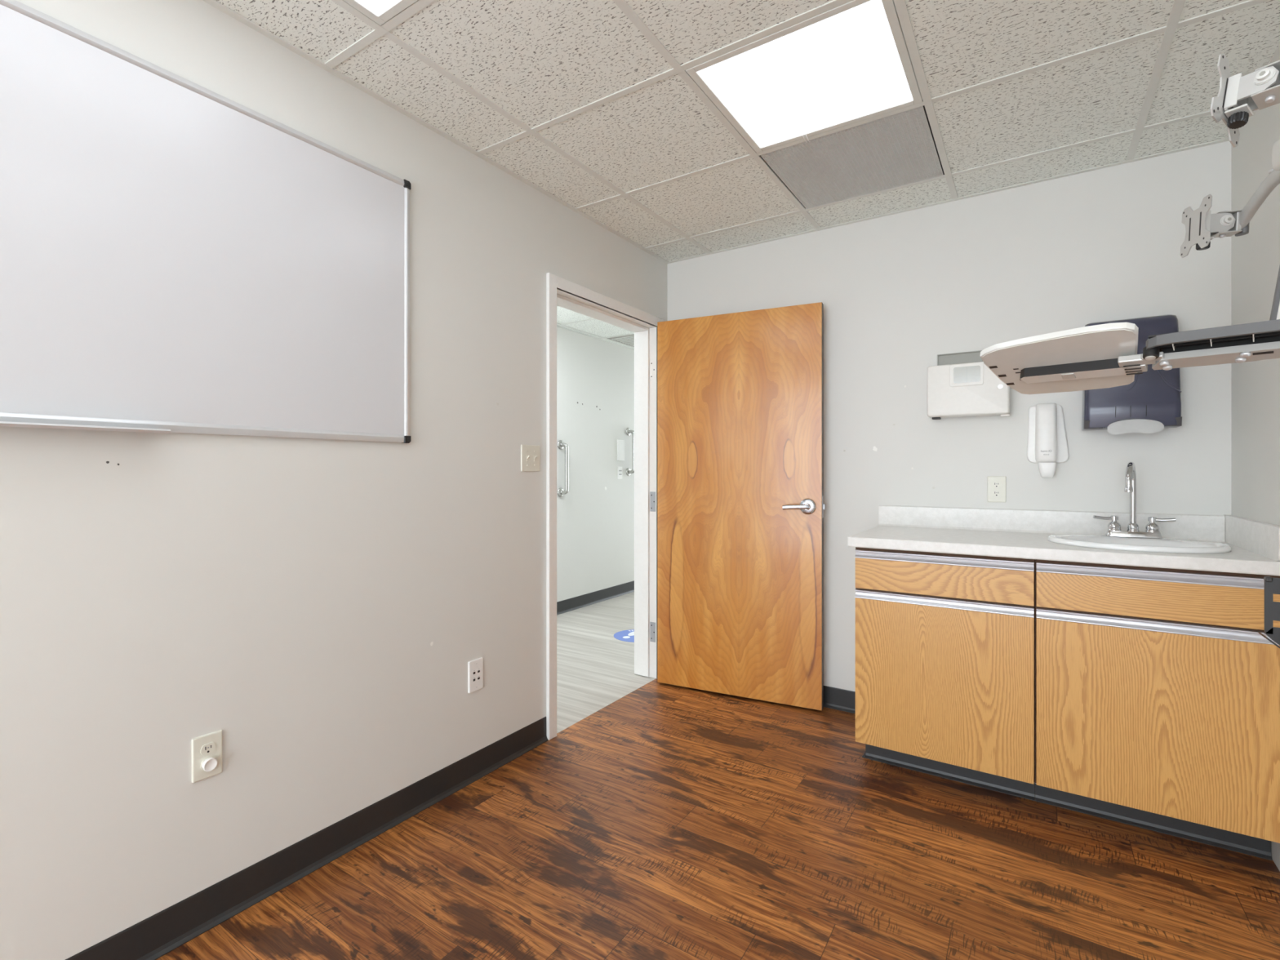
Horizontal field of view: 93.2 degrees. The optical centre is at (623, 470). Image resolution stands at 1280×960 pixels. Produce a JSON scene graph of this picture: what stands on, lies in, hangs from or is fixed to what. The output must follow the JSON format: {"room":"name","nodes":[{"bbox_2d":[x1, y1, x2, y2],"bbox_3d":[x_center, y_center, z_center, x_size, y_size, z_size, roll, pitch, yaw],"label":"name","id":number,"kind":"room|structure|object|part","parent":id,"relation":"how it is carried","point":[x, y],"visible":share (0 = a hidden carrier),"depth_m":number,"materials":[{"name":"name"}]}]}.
{"room":"medical exam room","nodes":[
{"label":"medical exam room","id":0,"kind":"room"},
{"bbox_2d":[0,0,666,959],"bbox_3d":[-0.102,-0.065,3.181,0.130,2.530,11.900,0,0,34],"label":"wall","id":1,"kind":"structure","parent":0,"point":[324,606],"depth_m":1.72,"materials":[{"name":"paint"}]},
{"bbox_2d":[0,0,410,443],"bbox_3d":[-1.228,-0.543,1.331,0.070,0.908,1.815,0,0,34],"label":"whiteboard","id":2,"kind":"object","parent":1,"relation":"attached to","point":[177,255],"visible":1,"depth_m":1.53,"materials":[{"name":"plastic"}]},
{"bbox_2d":[0,421,170,433],"bbox_3d":[-1.237,-0.095,1.306,0.058,0.010,0.421,0,0,34],"label":"marker tray","id":3,"kind":"object","parent":2,"relation":"on","point":[85,425],"depth_m":1.37,"materials":[{"name":"metal"}]},
{"bbox_3d":[-1.250,-0.982,1.346,0.016,0.027,1.770,0,0,34],"label":"frame rail","id":4,"kind":"part","parent":2,"relation":"part of","materials":[{"name":"metal"}]},
{"bbox_3d":[-1.250,-0.113,1.346,0.016,0.034,1.770,0,0,34],"label":"frame rail","id":5,"kind":"part","parent":2,"relation":"part of","materials":[{"name":"metal"}]},
{"bbox_3d":[-0.751,-0.545,2.087,0.016,0.858,0.024,0,0,34],"label":"frame rail","id":6,"kind":"part","parent":2,"relation":"part of","materials":[{"name":"metal"}]},
{"bbox_2d":[191,729,222,782],"bbox_3d":[-1.085,0.750,1.585,0.022,0.114,0.070,0,0,34],"label":"electrical outlet","id":7,"kind":"object","parent":1,"relation":"attached to","point":[204,747],"depth_m":1.58,"materials":[{"name":"beige plastic"}]},
{"bbox_2d":[200,742,215,755],"bbox_3d":[-1.090,0.730,1.587,0.004,0.028,0.034,0,0,34],"label":"socket","id":8,"kind":"object","parent":7,"relation":"attached to","point":[207,748],"depth_m":1.59,"materials":[{"name":"beige plastic"}]},
{"bbox_3d":[-1.082,0.768,1.582,0.014,0.033,0.033,0,0,34],"label":"socket cap","id":9,"kind":"part","parent":7,"relation":"part of","materials":[{"name":"white plastic"}]},
{"bbox_2d":[65,716,548,959],"bbox_3d":[-1.853,1.149,0.451,0.014,0.104,5.414,0,0,34],"label":"baseboard","id":10,"kind":"structure","parent":1,"relation":"attached to","point":[153,937],"depth_m":1.77,"materials":[{"name":"black rubber"}]},
{"bbox_2d":[467,657,483,693],"bbox_3d":[-0.575,0.796,2.355,0.008,0.121,0.071,0,0,34],"label":"outlet","id":11,"kind":"object","parent":1,"relation":"attached to","point":[475,667],"visible":1,"depth_m":2.35,"materials":[{"name":"white plastic"}]},
{"bbox_2d":[520,444,540,471],"bbox_3d":[-0.396,-0.052,2.611,0.020,0.114,0.116,0,0,34],"label":"light switch","id":12,"kind":"object","parent":1,"relation":"attached to","point":[530,454],"visible":1,"depth_m":2.61,"materials":[{"name":"beige plastic"}]},
{"bbox_2d":[546,272,663,740],"bbox_3d":[-0.116,0.160,3.156,0.162,2.082,1.010,0,0,34],"label":"trim","id":13,"kind":"structure","parent":1,"relation":"attached to","point":[560,291],"depth_m":3.49,"materials":[{"name":"white paint"}]},
{"bbox_2d":[649,302,825,711],"bbox_3d":[0.555,0.178,3.222,0.988,2.021,0.115,0,0,30],"label":"door","id":14,"kind":"structure","parent":1,"relation":"in","point":[740,505],"depth_m":3.18,"materials":[{"name":"brown wood"}]},
{"bbox_3d":[0.852,0.182,3.002,0.126,0.028,0.018,0,0,22],"label":"lever","id":15,"kind":"part","parent":14,"relation":"part of","materials":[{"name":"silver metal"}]},
{"bbox_3d":[0.996,0.180,3.011,0.012,0.110,0.027,0,0,27],"label":"latch plate","id":16,"kind":"part","parent":14,"relation":"part of","materials":[{"name":"metal"}]},
{"bbox_2d":[556,326,634,601],"bbox_3d":[-1.320,-0.065,4.002,0.100,2.530,11.900,0,0,34],"label":"wall","id":17,"kind":"structure","parent":0,"point":[595,377],"depth_m":5.47,"materials":[{"name":"paint"}]},
{"bbox_2d":[557,440,568,497],"bbox_3d":[-0.495,-0.015,5.062,0.083,0.480,0.080,0,0,34],"label":"grab bar","id":18,"kind":"object","parent":17,"relation":"attached to","point":[561,444],"visible":1,"depth_m":5.04,"materials":[{"name":"silver metal"}]},
{"bbox_3d":[-0.493,-0.015,5.061,0.078,0.434,0.033,0,0,34],"label":"rail","id":19,"kind":"part","parent":18,"relation":"part of","materials":[{"name":"silver metal"}]},
{"bbox_2d":[556,580,634,615],"bbox_3d":[-1.272,1.149,3.970,0.014,0.104,11.900,0,0,34],"label":"baseboard","id":20,"kind":"structure","parent":17,"relation":"attached to","point":[576,602],"depth_m":5.46,"materials":[{"name":"black rubber"}]},
{"bbox_2d":[617,466,622,479],"bbox_3d":[-0.034,0.022,5.815,0.007,0.118,0.075,0,0,34],"label":"wall plate","id":21,"kind":"object","parent":17,"relation":"attached to","point":[620,468],"visible":1,"depth_m":5.81,"materials":[{"name":"white plastic"}]},
{"bbox_2d":[617,440,624,460],"bbox_3d":[-0.026,-0.195,5.825,0.010,0.200,0.115,0,0,34],"label":"outlet cover","id":22,"kind":"object","parent":17,"relation":"attached to","point":[620,443],"visible":1,"depth_m":5.81,"materials":[{"name":"white plastic"}]},
{"bbox_2d":[626,427,634,475],"bbox_3d":[0.080,-0.182,5.916,0.083,0.475,0.080,0,0,34],"label":"grab bar","id":23,"kind":"object","parent":17,"relation":"attached to","point":[628,431],"visible":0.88,"depth_m":5.90,"materials":[{"name":"silver metal"}]},
{"bbox_3d":[0.083,-0.182,5.915,0.078,0.429,0.033,0,0,34],"label":"rail","id":24,"kind":"part","parent":23,"relation":"part of","materials":[{"name":"silver metal"}]},
{"bbox_2d":[556,305,634,350],"bbox_3d":[-0.718,-1.209,3.596,1.352,0.021,11.900,0,0,34],"label":"ceiling","id":25,"kind":"structure","parent":0,"point":[566,319],"depth_m":5.08,"materials":[{"name":"tile"}]},
{"bbox_2d":[606,333,634,346],"bbox_3d":[0.244,-1.202,5.583,0.580,0.012,0.580,0,0,34],"label":"ceiling vent","id":26,"kind":"object","parent":25,"relation":"in","point":[628,340],"visible":0.32,"depth_m":5.54,"materials":[{"name":"paint"}]},
{"bbox_2d":[155,591,1279,959],"bbox_3d":[0.296,1.226,2.913,3.997,0.050,11.900,0,0,34],"label":"floor","id":27,"kind":"structure","parent":0,"point":[667,821],"depth_m":1.84,"materials":[{"name":"brown wood"}]},
{"bbox_2d":[613,629,634,642],"bbox_3d":[0.097,1.200,4.398,0.340,0.001,0.340,0,0,34],"label":"floor sticker","id":28,"kind":"object","parent":27,"relation":"on","point":[624,635],"visible":0.38,"depth_m":4.40,"materials":[{"name":"blue plastic"}]},
{"bbox_2d":[622,631,634,638],"bbox_3d":[0.054,1.199,4.418,0.064,0.001,0.206,0,0,28],"label":"print","id":29,"kind":"object","parent":28,"relation":"on","point":[628,634],"depth_m":4.40},
{"bbox_2d":[854,546,1035,800],"bbox_3d":[1.343,0.753,2.515,0.602,0.894,0.586,0,0,34],"label":"base cabinet","id":30,"kind":"object","parent":27,"relation":"on","point":[945,642],"visible":0.93,"depth_m":2.26,"materials":[{"name":"brown wood"}]},
{"bbox_3d":[1.185,0.336,2.280,0.596,0.032,0.019,0,0,34],"label":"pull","id":31,"kind":"part","parent":30,"relation":"part of","materials":[{"name":"metal"}]},
{"bbox_3d":[1.185,0.496,2.280,0.596,0.033,0.019,0,0,34],"label":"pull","id":32,"kind":"part","parent":30,"relation":"part of","materials":[{"name":"metal"}]},
{"bbox_3d":[1.185,0.412,2.281,0.596,0.120,0.017,0,0,34],"label":"drawer","id":33,"kind":"part","parent":30,"relation":"part of","materials":[{"name":"brown wood"}]},
{"bbox_2d":[848,505,1279,575],"bbox_3d":[1.580,0.236,2.342,1.228,0.140,0.612,0,0,34],"label":"countertop","id":34,"kind":"structure","parent":30,"relation":"on","point":[1255,544],"depth_m":2.31,"materials":[{"name":"laminate"}]},
{"bbox_2d":[1093,462,1176,538],"bbox_3d":[1.939,0.111,2.292,0.206,0.286,0.171,0,0,-1],"label":"faucet","id":35,"kind":"object","parent":34,"relation":"on","point":[1152,531],"visible":1,"depth_m":2.30,"materials":[{"name":"silver metal"}]},
{"bbox_3d":[1.865,0.183,2.358,0.059,0.017,0.017,0,0,21],"label":"lever","id":36,"kind":"part","parent":35,"relation":"part of","materials":[{"name":"silver metal"}]},
{"bbox_3d":[1.897,0.086,2.264,0.154,0.236,0.020,0,0,-45],"label":"spout","id":37,"kind":"part","parent":35,"relation":"part of","materials":[{"name":"silver metal"}]},
{"bbox_3d":[2.017,0.183,2.255,0.017,0.017,0.059,0,0,-43],"label":"lever","id":38,"kind":"part","parent":35,"relation":"part of","materials":[{"name":"silver metal"}]},
{"bbox_2d":[1048,534,1231,553],"bbox_3d":[1.822,0.329,2.165,0.500,0.164,0.444,0,0,34],"label":"sink","id":39,"kind":"object","parent":34,"relation":"in","point":[1098,541],"visible":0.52,"depth_m":2.14,"materials":[{"name":"white ceramic"}]},
{"bbox_2d":[1035,559,1279,860],"bbox_3d":[1.844,0.753,2.178,0.604,0.894,0.586,0,0,34],"label":"base cabinet","id":40,"kind":"object","parent":27,"relation":"on","point":[1157,689],"visible":0.88,"depth_m":1.93,"materials":[{"name":"brown wood"}]},
{"bbox_3d":[1.686,0.336,1.943,0.598,0.032,0.019,0,0,34],"label":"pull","id":41,"kind":"part","parent":40,"relation":"part of","materials":[{"name":"metal"}]},
{"bbox_3d":[1.686,0.412,1.944,0.598,0.120,0.017,0,0,34],"label":"drawer","id":42,"kind":"part","parent":40,"relation":"part of","materials":[{"name":"brown wood"}]},
{"bbox_3d":[1.686,0.496,1.943,0.598,0.033,0.019,0,0,34],"label":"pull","id":43,"kind":"part","parent":40,"relation":"part of","materials":[{"name":"metal"}]},
{"bbox_2d":[202,0,1279,263],"bbox_3d":[-0.555,-1.249,0.232,2.413,0.041,6.500,0,0,34],"label":"ceiling","id":44,"kind":"structure","parent":0,"point":[594,106],"depth_m":1.94,"materials":[{"name":"tile"}]},
{"bbox_2d":[343,0,417,25],"bbox_3d":[-0.764,-1.274,1.018,0.581,0.091,1.191,0,0,34],"label":"ceiling light","id":45,"kind":"object","parent":44,"relation":"attached to","point":[380,11],"visible":1,"depth_m":1.61,"materials":[{"name":"plastic"}]},
{"bbox_2d":[356,0,399,15],"bbox_3d":[-0.764,-1.234,1.018,0.533,0.004,1.142,0,0,34],"label":"diffuser","id":46,"kind":"object","parent":45,"relation":"attached to","point":[371,7],"depth_m":1.61,"materials":[{"name":"white plastic"}]},
{"bbox_2d":[685,0,922,152],"bbox_3d":[0.593,-1.274,1.941,0.581,0.091,0.581,0,0,34],"label":"ceiling light","id":47,"kind":"object","parent":44,"relation":"attached to","point":[848,63],"visible":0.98,"depth_m":1.89,"materials":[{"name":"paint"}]},
{"bbox_2d":[760,105,944,208],"bbox_3d":[0.934,-1.266,2.446,0.585,0.068,0.585,0,0,34],"label":"ceiling vent","id":48,"kind":"object","parent":44,"relation":"in","point":[900,148],"visible":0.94,"depth_m":2.41,"materials":[{"name":"metal"}]},
{"bbox_2d":[666,141,1231,691],"bbox_3d":[1.343,-0.065,2.943,2.533,2.530,0.120,0,0,34],"label":"wall","id":49,"kind":"structure","parent":0,"point":[897,292],"depth_m":2.69,"materials":[{"name":"paint"}]},
{"bbox_2d":[823,685,855,713],"bbox_3d":[0.771,1.149,3.248,1.202,0.104,0.014,0,0,34],"label":"baseboard","id":50,"kind":"structure","parent":49,"relation":"attached to","point":[837,699],"depth_m":3.04,"materials":[{"name":"black rubber"}]},
{"bbox_2d":[927,350,1009,419],"bbox_3d":[1.519,-0.383,2.681,0.320,0.300,0.119,0,0,34],"label":"wall box","id":51,"kind":"object","parent":49,"relation":"attached to","point":[961,384],"visible":0.92,"depth_m":2.65,"materials":[{"name":"white plastic"}]},
{"bbox_2d":[986,475,1005,502],"bbox_3d":[1.641,0.083,2.665,0.070,0.114,0.008,0,0,34],"label":"electrical outlet","id":52,"kind":"object","parent":49,"relation":"attached to","point":[996,485],"visible":1,"depth_m":2.66,"materials":[{"name":"beige plastic"}]},
{"bbox_2d":[991,490,1000,497],"bbox_3d":[1.640,0.102,2.664,0.034,0.028,0.004,0,0,34],"label":"socket","id":53,"kind":"object","parent":52,"relation":"attached to","point":[994,493],"depth_m":2.66,"materials":[{"name":"beige plastic"}]},
{"bbox_2d":[991,481,1000,488],"bbox_3d":[1.640,0.063,2.664,0.034,0.028,0.004,0,0,34],"label":"socket","id":54,"kind":"object","parent":52,"relation":"attached to","point":[994,484],"depth_m":2.66,"materials":[{"name":"beige plastic"}]},
{"bbox_2d":[1026,403,1069,477],"bbox_3d":[1.772,-0.126,2.529,0.146,0.312,0.088,0,0,34],"label":"soap dispenser","id":55,"kind":"object","parent":49,"relation":"attached to","point":[1046,445],"visible":1,"depth_m":2.52,"materials":[{"name":"white plastic"}]},
{"bbox_2d":[878,505,1225,542],"bbox_3d":[1.734,0.217,2.589,1.207,0.097,0.030,0,0,34],"label":"backsplash","id":56,"kind":"structure","parent":49,"relation":"attached to","point":[1211,528],"depth_m":2.56,"materials":[{"name":"laminate"}]},
{"bbox_2d":[1081,314,1182,430],"bbox_3d":[1.978,-0.382,2.368,0.291,0.434,0.126,0,0,34],"label":"paper towel dispenser","id":57,"kind":"object","parent":49,"relation":"attached to","point":[1153,394],"visible":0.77,"depth_m":2.31,"materials":[{"name":"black plastic"}]},
{"bbox_2d":[1106,418,1164,434],"bbox_3d":[1.951,-0.167,2.309,0.166,0.057,0.012,0,0,34],"label":"paper towel","id":58,"kind":"object","parent":57,"relation":"hanging from","point":[1137,425],"visible":1,"depth_m":2.31,"materials":[{"name":"white paper"}]},
{"bbox_2d":[1231,102,1279,871],"bbox_3d":[0.495,-0.065,-0.476,0.120,2.530,6.500,0,0,34],"label":"wall","id":59,"kind":"structure","parent":0,"point":[1255,255],"depth_m":2.01,"materials":[{"name":"paint"}]},
{"bbox_2d":[1180,53,1279,320],"bbox_3d":[1.299,-0.424,1.159,0.372,0.850,0.648,0,0,34],"label":"monitor arm","id":60,"kind":"object","parent":59,"relation":"attached to","point":[1237,96],"visible":1,"depth_m":1.19,"materials":[{"name":"silver metal"}]},
{"bbox_2d":[980,319,1279,394],"bbox_3d":[1.031,-0.181,1.013,0.659,0.078,0.579,0,0,43],"label":"keyboard tray","id":61,"kind":"object","parent":60,"relation":"attached to","point":[1102,356],"visible":1,"depth_m":0.94,"materials":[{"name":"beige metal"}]},
{"bbox_3d":[0.800,-0.167,0.935,0.042,0.013,0.054,26,-18,-40],"label":"link plate","id":62,"kind":"part","parent":61,"relation":"part of","materials":[{"name":"silver metal"}]},
{"bbox_3d":[1.359,-0.579,1.439,0.004,0.116,0.116,1,4,18],"label":"screen plate","id":63,"kind":"part","parent":60,"relation":"part of","materials":[{"name":"silver metal"}]},
{"bbox_3d":[1.375,-0.533,1.437,0.025,0.016,0.025,1,4,18],"label":"knob","id":64,"kind":"part","parent":60,"relation":"part of","materials":[{"name":"black plastic"}]},
{"bbox_3d":[1.026,-0.626,1.027,0.116,0.116,0.003,18,-7,-28],"label":"screen plate","id":65,"kind":"part","parent":60,"relation":"part of","materials":[{"name":"silver metal"}]},
{"bbox_3d":[1.022,-0.583,1.008,0.025,0.016,0.025,18,-7,-28],"label":"knob","id":66,"kind":"part","parent":60,"relation":"part of","materials":[{"name":"black plastic"}]},
{"bbox_2d":[1257,576,1279,648],"bbox_3d":[1.330,0.281,1.095,0.250,0.180,0.160,0,0,34],"label":"bracket","id":67,"kind":"object","parent":59,"relation":"attached to","point":[1272,585],"visible":1,"depth_m":1.14,"materials":[{"name":"black metal"}]},
{"bbox_3d":[1.319,0.281,1.079,0.249,0.156,0.004,0,0,34],"label":"plate","id":68,"kind":"part","parent":67,"relation":"part of","materials":[{"name":"black plastic"}]}
]}

